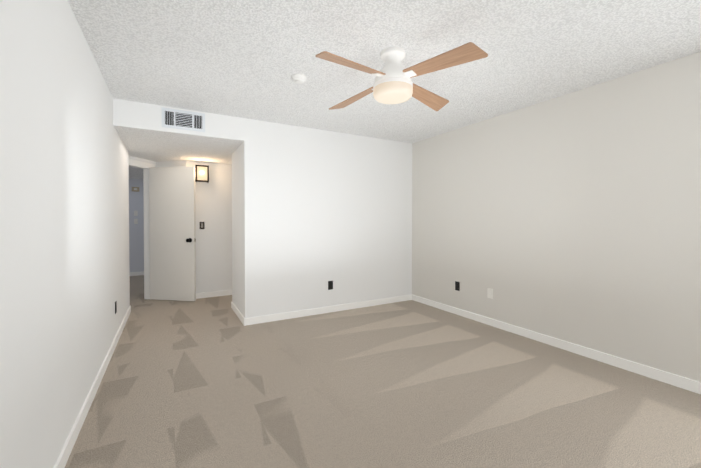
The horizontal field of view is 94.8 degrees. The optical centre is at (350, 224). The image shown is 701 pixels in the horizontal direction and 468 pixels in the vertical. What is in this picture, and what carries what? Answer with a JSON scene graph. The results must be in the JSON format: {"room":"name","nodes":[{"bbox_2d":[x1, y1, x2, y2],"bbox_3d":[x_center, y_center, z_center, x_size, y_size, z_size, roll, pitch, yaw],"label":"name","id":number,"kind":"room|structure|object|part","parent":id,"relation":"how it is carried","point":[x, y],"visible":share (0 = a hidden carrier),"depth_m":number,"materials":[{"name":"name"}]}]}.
{"room":"empty bedroom","nodes":[
{"label":"empty bedroom","id":0,"kind":"room"},
{"bbox_2d":[0,0,129,467],"bbox_3d":[-1.793,-0.059,1.404,0.810,2.520,6.170,0,1,-29],"label":"wall","id":1,"kind":"structure","parent":0,"point":[64,224],"depth_m":1.50,"materials":[{"name":"white paint"}]},
{"bbox_2d":[54,306,130,467],"bbox_3d":[-1.463,1.157,1.672,0.013,0.082,6.050,0,1,-29],"label":"baseboard","id":2,"kind":"structure","parent":1,"relation":"attached to","point":[63,457],"depth_m":2.03,"materials":[{"name":"white wood"}]},
{"bbox_2d":[129,178,143,271],"bbox_3d":[-4.822,0.055,7.154,3.350,2.160,0.120,0,1,-29],"label":"wall","id":3,"kind":"structure","parent":0,"point":[136,242],"depth_m":7.13,"materials":[{"name":"white paint"}]},
{"bbox_2d":[132,187,138,191],"bbox_3d":[-4.737,-0.775,7.105,0.140,0.100,0.030,0,1,-29],"label":"thermostat","id":4,"kind":"object","parent":3,"relation":"attached to","point":[136,189],"visible":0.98,"depth_m":7.10,"materials":[{"name":"beige plastic"}]},
{"bbox_2d":[129,271,143,275],"bbox_3d":[-4.789,1.094,7.107,3.110,0.082,0.013,0,1,-29],"label":"baseboard","id":5,"kind":"structure","parent":3,"relation":"attached to","point":[135,273],"depth_m":7.13,"materials":[{"name":"white wood"}]},
{"bbox_2d":[129,156,150,163],"bbox_3d":[-3.207,-0.931,4.589,0.120,0.130,0.800,0,1,10],"label":"wall","id":6,"kind":"structure","parent":0,"point":[139,159],"depth_m":4.76,"materials":[{"name":"white paint"}]},
{"bbox_2d":[129,164,148,168],"bbox_3d":[-3.207,-0.857,4.590,0.120,0.018,0.764,0,1,10],"label":"door frame","id":7,"kind":"structure","parent":6,"relation":"attached to","point":[136,166],"depth_m":4.79,"materials":[{"name":"white wood"}]},
{"bbox_2d":[129,159,151,167],"bbox_3d":[-3.140,-0.897,4.577,0.016,0.062,0.800,0,1,10],"label":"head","id":8,"kind":"structure","parent":6,"relation":"attached to","point":[139,163],"depth_m":4.76},
{"bbox_2d":[156,161,185,166],"bbox_3d":[-2.775,0.079,5.079,0.552,2.160,0.120,0,1,13],"label":"wall","id":9,"kind":"structure","parent":0,"point":[172,164],"depth_m":5.01,"materials":[{"name":"white paint"}]},
{"bbox_2d":[113,98,243,178],"bbox_3d":[-3.099,-1.176,5.468,4.720,0.380,4.880,0,1,-29],"label":"soffit","id":10,"kind":"structure","parent":0,"point":[138,123],"depth_m":3.65,"materials":[{"name":"white paint"}]},
{"bbox_2d":[161,107,204,131],"bbox_3d":[-1.764,-1.103,3.416,0.410,0.202,0.008,0,1,-29],"label":"ceiling vent","id":11,"kind":"object","parent":10,"relation":"in","point":[182,120],"visible":1,"depth_m":3.41,"materials":[{"name":"white metal"}]},
{"bbox_2d":[186,160,231,292],"bbox_3d":[-1.628,0.073,5.528,2.110,2.160,0.120,0,1,-29],"label":"wall","id":12,"kind":"structure","parent":0,"point":[213,203],"depth_m":5.15,"materials":[{"name":"white paint"}]},
{"bbox_2d":[195,165,208,182],"bbox_3d":[-2.308,-0.786,5.013,0.188,0.255,0.095,0,1,-29],"label":"lamp","id":13,"kind":"object","parent":12,"relation":"attached to","point":[201,173],"visible":0.94,"depth_m":4.97,"materials":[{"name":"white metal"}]},
{"bbox_2d":[200,222,204,228],"bbox_3d":[-2.329,0.019,5.060,0.070,0.114,0.010,0,1,-29],"label":"light switch","id":14,"kind":"object","parent":12,"relation":"attached to","point":[202,225],"visible":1,"depth_m":5.06,"materials":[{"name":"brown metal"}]},
{"bbox_2d":[196,290,231,298],"bbox_3d":[-1.648,1.113,5.453,1.990,0.082,0.013,0,1,-29],"label":"baseboard","id":15,"kind":"structure","parent":12,"relation":"attached to","point":[213,294],"depth_m":5.14,"materials":[{"name":"white wood"}]},
{"bbox_2d":[232,118,411,317],"bbox_3d":[-0.302,-0.098,4.756,2.610,2.520,0.880,0,1,-29],"label":"wall","id":16,"kind":"structure","parent":0,"point":[314,211],"depth_m":4.20,"materials":[{"name":"white paint"}]},
{"bbox_2d":[231,302,244,325],"bbox_3d":[-1.443,1.129,4.123,0.013,0.082,0.893,0,1,-29],"label":"baseboard","id":17,"kind":"structure","parent":16,"relation":"attached to","point":[238,313],"depth_m":4.04,"materials":[{"name":"white wood"}]},
{"bbox_2d":[245,294,411,325],"bbox_3d":[-0.136,1.126,4.352,2.490,0.082,0.013,0,1,-29],"label":"baseboard","id":18,"kind":"structure","parent":16,"relation":"attached to","point":[289,315],"depth_m":4.21,"materials":[{"name":"white wood"}]},
{"bbox_2d":[328,281,332,289],"bbox_3d":[-0.264,0.808,4.279,0.070,0.114,0.009,0,1,-29],"label":"outlet","id":19,"kind":"object","parent":16,"relation":"attached to","point":[330,285],"visible":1,"depth_m":4.27,"materials":[{"name":"black plastic"}]},
{"bbox_2d":[65,275,700,467],"bbox_3d":[-1.466,1.225,3.637,5.750,0.100,9.720,0,1,-29],"label":"floor","id":20,"kind":"structure","parent":0,"point":[211,382],"depth_m":2.19,"materials":[{"name":"carpet"}]},
{"bbox_2d":[68,0,700,142],"bbox_3d":[0.508,-1.265,1.918,3.960,0.120,4.840,0,1,-29],"label":"ceiling","id":21,"kind":"structure","parent":0,"point":[247,59],"depth_m":2.24,"materials":[{"name":"white paint"}]},
{"bbox_2d":[291,74,306,83],"bbox_3d":[-0.422,-1.192,2.658,0.128,0.044,0.128,0,1,-29],"label":"smoke detector","id":22,"kind":"object","parent":21,"relation":"attached to","point":[299,78],"visible":1,"depth_m":2.62,"materials":[{"name":"white plastic"}]},
{"bbox_2d":[315,42,487,110],"bbox_3d":[0.299,-1.045,2.274,0.992,0.328,0.992,0,1,2],"label":"ceiling fan","id":23,"kind":"object","parent":21,"relation":"hanging from","point":[393,84],"visible":1,"depth_m":2.16,"materials":[{"name":"white"}]},
{"bbox_3d":[0.013,-0.997,2.018,0.545,0.008,0.146,-6,19,-42],"label":"blade","id":24,"kind":"part","parent":23,"relation":"part of","materials":[{"name":"brown wood"}]},
{"bbox_3d":[0.043,-1.004,2.560,0.146,0.008,0.545,-21,10,-41],"label":"blade","id":25,"kind":"part","parent":23,"relation":"part of","materials":[{"name":"brown wood"}]},
{"bbox_3d":[0.389,-1.006,2.169,0.056,0.012,0.095,19,-9,-41],"label":"arm","id":26,"kind":"part","parent":23,"relation":"part of"},
{"bbox_3d":[0.585,-1.003,2.530,0.545,0.008,0.146,5,-18,-42],"label":"blade","id":27,"kind":"part","parent":23,"relation":"part of","materials":[{"name":"brown wood"}]},
{"bbox_3d":[0.555,-0.997,1.988,0.146,0.008,0.545,20,-9,-41],"label":"blade","id":28,"kind":"part","parent":23,"relation":"part of","materials":[{"name":"brown wood"}]},
{"bbox_2d":[412,52,700,381],"bbox_3d":[2.178,-0.076,2.880,0.120,2.520,4.860,0,1,-29],"label":"wall","id":29,"kind":"structure","parent":0,"point":[574,217],"depth_m":2.91,"materials":[{"name":"white paint"}]},
{"bbox_2d":[455,281,459,290],"bbox_3d":[1.383,0.799,4.176,0.009,0.114,0.070,0,1,-29],"label":"outlet","id":30,"kind":"object","parent":29,"relation":"attached to","point":[457,285],"visible":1,"depth_m":4.17,"materials":[{"name":"black plastic"}]},
{"bbox_2d":[487,288,492,298],"bbox_3d":[1.619,0.804,3.747,0.016,0.114,0.070,0,1,-29],"label":"outlet","id":31,"kind":"object","parent":29,"relation":"attached to","point":[489,293],"visible":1,"depth_m":3.74,"materials":[{"name":"white plastic"}]},
{"bbox_2d":[412,295,700,393],"bbox_3d":[2.099,1.143,2.900,0.013,0.082,4.707,0,1,-29],"label":"baseboard","id":32,"kind":"structure","parent":29,"relation":"attached to","point":[663,376],"depth_m":2.90,"materials":[{"name":"white wood"}]},
{"bbox_3d":[-3.126,0.079,5.044,0.156,2.160,0.154,0,1,-29],"label":"wall","id":33,"kind":"structure","parent":0,"visible":0},
{"bbox_2d":[143,169,149,298],"bbox_3d":[-3.136,0.145,4.986,0.120,2.030,0.018,0,1,10],"label":"door jamb","id":34,"kind":"structure","parent":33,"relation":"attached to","point":[146,239],"depth_m":4.98,"materials":[{"name":"white wood"}]},
{"bbox_2d":[149,166,195,300],"bbox_3d":[-2.692,0.142,4.880,0.618,2.014,0.534,0,1,-29],"label":"door","id":35,"kind":"structure","parent":34,"relation":"attached to","point":[172,227],"depth_m":4.86,"materials":[{"name":"white paint"}]}
]}

